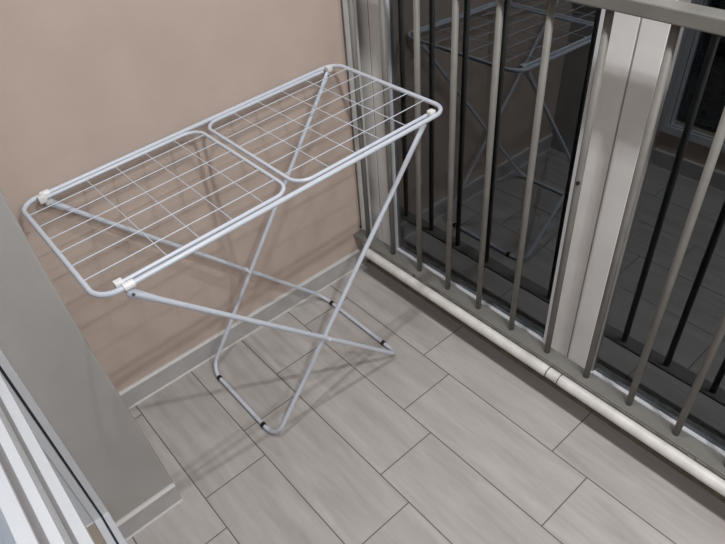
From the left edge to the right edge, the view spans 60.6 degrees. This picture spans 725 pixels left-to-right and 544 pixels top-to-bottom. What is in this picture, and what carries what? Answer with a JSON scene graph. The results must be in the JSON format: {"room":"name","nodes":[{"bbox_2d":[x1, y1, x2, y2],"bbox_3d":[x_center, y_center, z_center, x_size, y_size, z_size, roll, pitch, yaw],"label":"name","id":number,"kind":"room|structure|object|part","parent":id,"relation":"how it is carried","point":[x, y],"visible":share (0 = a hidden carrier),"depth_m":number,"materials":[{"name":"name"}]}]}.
{"room":"enclosed balcony","nodes":[
{"label":"enclosed balcony","id":0,"kind":"room"},
{"bbox_2d":[0,189,180,522],"bbox_3d":[-0.859,-0.371,0.916,0.354,2.600,0.410,-32,47,-28],"label":"wall","id":1,"kind":"structure","parent":0,"point":[40,337],"depth_m":1.30,"materials":[{"name":"grey paint"}]},
{"bbox_2d":[116,482,182,540],"bbox_3d":[-0.569,0.639,1.650,0.176,0.077,0.014,-32,47,-28],"label":"baseboard","id":2,"kind":"structure","parent":1,"relation":"attached to","point":[142,516],"depth_m":1.65,"materials":[{"name":"grey tile"}]},
{"bbox_2d":[0,0,362,391],"bbox_3d":[-0.641,-0.728,1.308,1.382,2.600,0.120,-32,47,-28],"label":"wall","id":3,"kind":"structure","parent":0,"point":[86,85],"depth_m":1.68,"materials":[{"name":"beige paint"}]},
{"bbox_2d":[118,246,365,408],"bbox_3d":[-0.378,0.173,2.172,1.027,0.077,0.014,-32,47,-28],"label":"baseboard","id":4,"kind":"structure","parent":3,"relation":"attached to","point":[142,389],"depth_m":2.13,"materials":[{"name":"grey tile"}]},
{"bbox_2d":[340,0,361,225],"bbox_3d":[-0.092,-1.090,1.541,0.004,2.430,0.014,-32,47,-28],"label":"joint","id":5,"kind":"object","parent":3,"relation":"attached to","point":[340,0],"visible":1,"depth_m":2.00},
{"bbox_2d":[342,0,371,260],"bbox_3d":[-0.072,-1.044,1.615,0.052,2.600,0.033,-32,47,-28],"label":"trim","id":6,"kind":"structure","parent":3,"relation":"attached to","point":[345,2],"depth_m":2.03,"materials":[{"name":"grey metal"}]},
{"bbox_2d":[347,0,724,476],"bbox_3d":[1.592,0.610,0.507,0.048,1.016,5.000,-32,47,-28],"label":"balcony railing","id":7,"kind":"object","parent":3,"relation":"attached to","point":[679,14],"visible":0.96,"depth_m":1.56,"materials":[{"name":"grey metal"}]},
{"bbox_3d":[1.627,0.992,0.835,0.048,0.007,5.000,-32,47,-28],"label":"rail","id":8,"kind":"part","parent":7,"relation":"part of","materials":[{"name":"white metal"}]},
{"bbox_2d":[365,248,724,496],"bbox_3d":[1.633,1.042,0.818,0.041,0.049,4.925,-32,47,-28],"label":"conduit pipe","id":9,"kind":"object","parent":7,"relation":"attached to","point":[688,463],"visible":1,"depth_m":1.76,"materials":[{"name":"white paint"}]},
{"bbox_3d":[1.558,0.237,0.185,0.044,0.028,5.000,-32,47,-28],"label":"handrail","id":10,"kind":"part","parent":7,"relation":"part of","materials":[{"name":"grey metal"}]},
{"bbox_2d":[126,259,724,543],"bbox_3d":[1.283,1.333,0.802,1.535,0.120,5.100,-32,47,-28],"label":"floor","id":11,"kind":"structure","parent":0,"point":[444,438],"depth_m":1.79,"materials":[{"name":"grey tile"}]},
{"bbox_2d":[21,64,442,433],"bbox_3d":[-0.264,0.009,1.772,0.969,0.830,0.479,-32,47,-28],"label":"drying rack","id":12,"kind":"object","parent":11,"relation":"on","point":[127,284],"visible":1,"depth_m":1.54,"materials":[{"name":"metal"}]},
{"bbox_3d":[-0.454,-0.178,1.422,0.424,0.025,0.434,-32,47,-28],"label":"wing frame","id":13,"kind":"part","parent":12,"relation":"part of","materials":[{"name":"metal"}]},
{"bbox_3d":[-0.307,0.059,1.760,0.720,0.772,0.471,-32,47,-28],"label":"leg frame","id":14,"kind":"part","parent":12,"relation":"part of","materials":[{"name":"metal"}]},
{"bbox_3d":[-0.291,-0.286,1.518,0.969,0.046,0.473,-32,47,-28],"label":"frame","id":15,"kind":"part","parent":12,"relation":"part of","materials":[{"name":"metal"}]},
{"bbox_3d":[-0.132,-0.392,1.612,0.414,0.024,0.434,-32,47,-28],"label":"wing frame","id":16,"kind":"part","parent":12,"relation":"part of","materials":[{"name":"metal"}]},
{"bbox_3d":[-0.173,-0.040,1.835,0.637,0.807,0.438,-32,47,-28],"label":"leg frame","id":17,"kind":"part","parent":12,"relation":"part of","materials":[{"name":"metal"}]},
{"bbox_2d":[367,259,724,502],"bbox_3d":[1.666,1.091,0.946,0.025,0.004,4.990,-32,47,-28],"label":"joint","id":18,"kind":"object","parent":11,"relation":"on","point":[671,464],"visible":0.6,"depth_m":1.90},
{"bbox_2d":[356,0,724,456],"bbox_3d":[1.587,0.039,0.199,0.067,2.620,5.160,-32,47,-28],"label":"window","id":19,"kind":"structure","parent":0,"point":[692,105],"depth_m":1.61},
{"bbox_3d":[0.275,-0.861,1.367,0.004,2.441,0.685,-32,47,-28],"label":"pane","id":20,"kind":"part","parent":19,"relation":"part of","materials":[{"name":"clear glass"}]},
{"bbox_3d":[0.981,-0.371,0.724,0.004,2.441,1.160,-32,47,-28],"label":"pane","id":21,"kind":"part","parent":19,"relation":"part of","materials":[{"name":"clear glass"}]},
{"bbox_2d":[369,246,724,479],"bbox_3d":[1.700,1.030,0.971,0.108,0.060,5.030,-32,47,-28],"label":"sill","id":22,"kind":"structure","parent":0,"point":[428,285],"depth_m":1.89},
{"bbox_3d":[0.716,0.817,-0.629,0.165,2.600,4.600,-32,47,-28],"label":"wall","id":23,"kind":"structure","parent":0,"visible":0},
{"bbox_2d":[0,348,127,543],"bbox_3d":[-0.300,0.135,0.453,0.087,2.018,1.338,-32,47,-28],"label":"window frame","id":24,"kind":"structure","parent":23,"relation":"in","point":[46,497],"depth_m":0.84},
{"bbox_3d":[-0.341,-0.162,0.182,0.004,1.172,1.272,-32,47,-28],"label":"pane","id":25,"kind":"part","parent":24,"relation":"part of","materials":[{"name":"clear glass"}]}
]}

